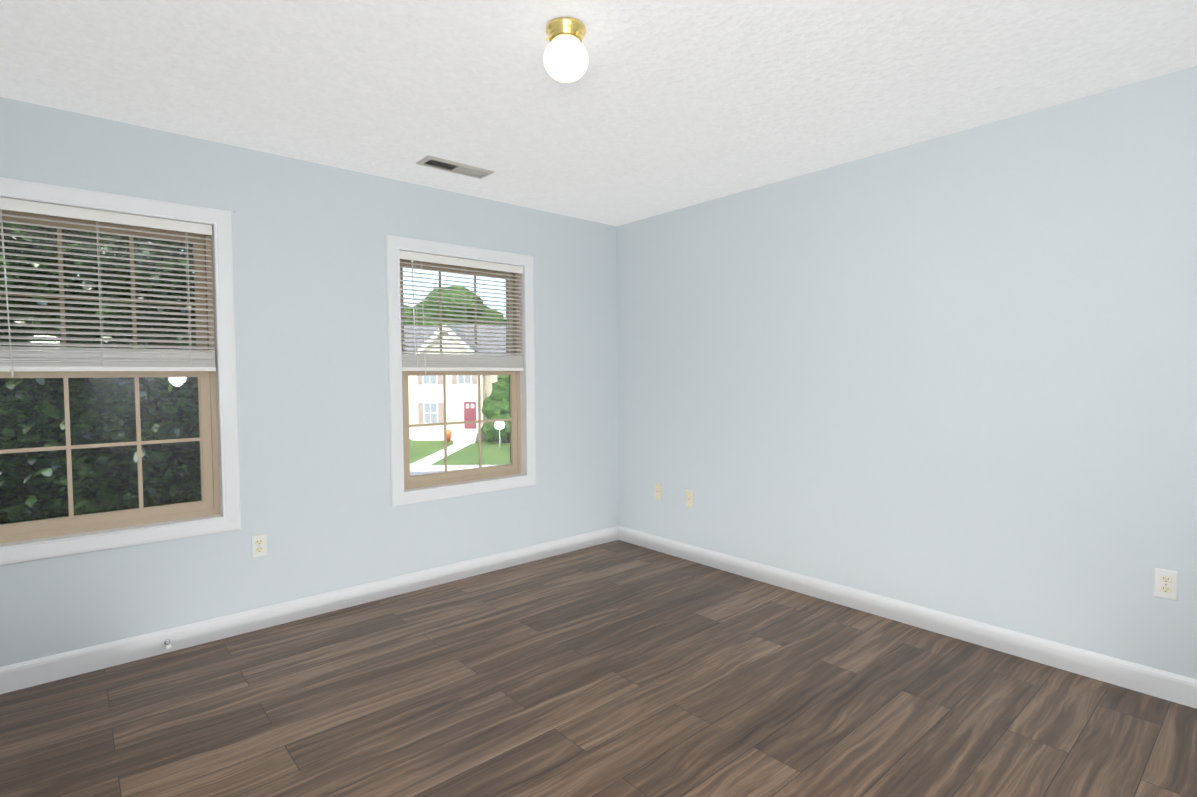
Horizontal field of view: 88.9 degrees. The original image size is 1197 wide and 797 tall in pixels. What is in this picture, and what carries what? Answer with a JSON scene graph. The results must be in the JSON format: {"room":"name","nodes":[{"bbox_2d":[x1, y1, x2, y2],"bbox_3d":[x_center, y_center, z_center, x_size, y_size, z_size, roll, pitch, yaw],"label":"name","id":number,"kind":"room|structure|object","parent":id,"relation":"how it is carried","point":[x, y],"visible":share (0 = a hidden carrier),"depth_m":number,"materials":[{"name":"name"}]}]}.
{"room":"empty bedroom","nodes":[
{"label":"empty bedroom","id":0,"kind":"room"},
{"bbox_2d":[0,97,617,666],"bbox_3d":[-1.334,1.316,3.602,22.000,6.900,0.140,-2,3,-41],"label":"wall","id":1,"kind":"structure","parent":0,"point":[312,377],"depth_m":3.29,"materials":[{"name":"blue paint"}]},
{"bbox_2d":[0,177,240,565],"bbox_3d":[-2.241,-0.118,2.752,1.034,1.585,0.154,-2,3,-41],"label":"window","id":2,"kind":"structure","parent":1,"relation":"in","point":[216,509],"depth_m":2.85,"materials":[{"name":"white wood"}]},
{"bbox_2d":[0,197,215,376],"bbox_3d":[-2.216,-0.463,2.708,0.870,0.733,0.068,-2,3,-41],"label":"window blind","id":3,"kind":"object","parent":2,"relation":"attached to","point":[33,359],"visible":0.98,"depth_m":2.71,"materials":[{"name":"white plastic"}]},
{"bbox_2d":[251,534,266,557],"bbox_3d":[-1.742,0.757,3.130,0.070,0.115,0.008,-2,3,-41],"label":"electrical outlet","id":4,"kind":"object","parent":1,"relation":"attached to","point":[258,545],"visible":1,"depth_m":3.13,"materials":[{"name":"white plastic"}]},
{"bbox_2d":[0,526,619,693],"bbox_3d":[-1.311,1.115,3.513,3.870,0.108,0.014,-2,3,-41],"label":"baseboard","id":5,"kind":"structure","parent":1,"relation":"attached to","point":[30,673],"depth_m":3.15,"materials":[{"name":"white wood"}]},
{"bbox_2d":[164,639,171,648],"bbox_3d":[-2.007,1.148,2.843,0.025,0.025,0.083,-2,3,-41],"label":"door stop","id":6,"kind":"object","parent":5,"relation":"attached to","point":[167,642],"visible":1,"depth_m":2.85,"materials":[{"name":"silver metal"}]},
{"bbox_2d":[386,234,535,505],"bbox_3d":[-0.876,-0.174,3.941,1.034,1.585,0.154,-2,3,-41],"label":"window","id":7,"kind":"structure","parent":1,"relation":"in","point":[519,470],"depth_m":3.92,"materials":[{"name":"white wood"}]},
{"bbox_2d":[400,250,523,374],"bbox_3d":[-0.851,-0.519,3.897,0.870,0.733,0.068,-2,3,-41],"label":"window blind","id":8,"kind":"object","parent":7,"relation":"attached to","point":[461,361],"visible":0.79,"depth_m":3.87,"materials":[{"name":"white plastic"}]},
{"bbox_2d":[0,540,1196,796],"bbox_3d":[0.009,1.279,1.998,4.200,0.120,4.320,-2,3,-41],"label":"floor","id":9,"kind":"structure","parent":0,"point":[618,668],"depth_m":2.37,"materials":[{"name":"brown wood"}]},
{"bbox_2d":[0,0,1196,225],"bbox_3d":[-0.010,-1.279,1.898,4.200,0.120,4.320,-2,3,-41],"label":"ceiling","id":10,"kind":"structure","parent":0,"point":[660,106],"depth_m":2.35,"materials":[{"name":"paint"}]},
{"bbox_2d":[416,155,493,178],"bbox_3d":[-0.782,-1.264,3.349,0.400,0.011,0.150,-2,3,-41],"label":"ceiling vent","id":11,"kind":"object","parent":10,"relation":"in","point":[451,166],"visible":1,"depth_m":3.33,"materials":[{"name":"beige metal"}]},
{"bbox_2d":[544,17,587,82],"bbox_3d":[-0.107,-1.139,2.017,0.148,0.167,0.148,-2,3,-41],"label":"ceiling light","id":12,"kind":"object","parent":10,"relation":"attached to","point":[565,57],"visible":1,"depth_m":1.97,"materials":[{"name":"white glass"}]},
{"bbox_2d":[617,66,1196,679],"bbox_3d":[1.529,-0.063,3.280,0.140,2.440,4.320,-2,3,-41],"label":"wall","id":13,"kind":"structure","parent":0,"point":[953,374],"depth_m":2.95,"materials":[{"name":"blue paint"}]},
{"bbox_2d":[655,483,661,499],"bbox_3d":[0.432,0.679,4.458,0.014,0.115,0.070,-2,3,-41],"label":"electrical outlet","id":14,"kind":"object","parent":13,"relation":"attached to","point":[658,491],"visible":1,"depth_m":4.45,"materials":[{"name":"beige plastic"}]},
{"bbox_2d":[686,490,693,507],"bbox_3d":[0.629,0.697,4.232,0.014,0.115,0.070,-2,3,-41],"label":"electrical outlet","id":15,"kind":"object","parent":13,"relation":"attached to","point":[689,498],"visible":1,"depth_m":4.23,"materials":[{"name":"beige plastic"}]},
{"bbox_2d":[620,526,1196,708],"bbox_3d":[1.480,1.104,3.275,0.014,0.108,4.040,-2,3,-41],"label":"baseboard","id":16,"kind":"structure","parent":13,"relation":"attached to","point":[1172,687],"depth_m":2.97,"materials":[{"name":"white wood"}]},
{"bbox_2d":[1154,568,1178,600],"bbox_3d":[2.232,0.732,2.398,0.008,0.115,0.070,-2,3,-41],"label":"electrical outlet","id":17,"kind":"object","parent":13,"relation":"attached to","point":[1165,584],"visible":1,"depth_m":2.40,"materials":[{"name":"white plastic"}]},
{"label":"outside","id":18,"kind":"structure","parent":0,"visible":0},
{"bbox_2d":[409,439,509,464],"bbox_3d":[-54.157,2.901,61.286,240.000,0.001,156.120,-2,3,-41],"label":"lawn","id":19,"kind":"structure","parent":18,"point":[427,446],"depth_m":38.77,"materials":[{"name":"green plant"}]},
{"bbox_2d":[0,222,406,523],"bbox_3d":[-5.183,-0.002,6.283,6.039,9.379,7.060,-2,3,-41],"label":"tree","id":20,"kind":"object","parent":19,"relation":"on","point":[154,483],"depth_m":3.81,"materials":[{"name":"green plant"}]},
{"bbox_2d":[404,304,413,323],"bbox_3d":[-20.845,-3.716,63.712,11.282,12.557,11.234,-2,3,-41],"label":"tree","id":21,"kind":"object","parent":19,"relation":"on","point":[407,309],"depth_m":63.63,"materials":[{"name":"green plant"}]},
{"bbox_2d":[404,325,505,475],"bbox_3d":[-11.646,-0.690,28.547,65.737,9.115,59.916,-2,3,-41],"label":"house","id":22,"kind":"structure","parent":19,"relation":"on","point":[453,398],"depth_m":46.08,"materials":[{"name":"beige"}]},
{"bbox_2d":[411,286,505,324],"bbox_3d":[-13.576,-4.596,63.880,11.832,14.198,9.612,-2,3,-41],"label":"tree","id":23,"kind":"object","parent":19,"relation":"on","point":[454,300],"depth_m":59.21,"materials":[{"name":"green plant"}]},
{"bbox_2d":[481,375,509,442],"bbox_3d":[-6.645,0.613,44.161,3.484,5.224,3.445,-2,3,-41],"label":"tree","id":24,"kind":"object","parent":19,"relation":"on","point":[488,437],"depth_m":43.31,"materials":[{"name":"green plant"}]},
{"bbox_2d":[494,421,504,445],"bbox_3d":[-6.556,2.409,40.615,0.644,1.910,0.574,-2,3,-41],"label":"sign","id":25,"kind":"object","parent":19,"relation":"on","point":[497,426],"depth_m":40.68,"materials":[{"name":"white"}]}
]}

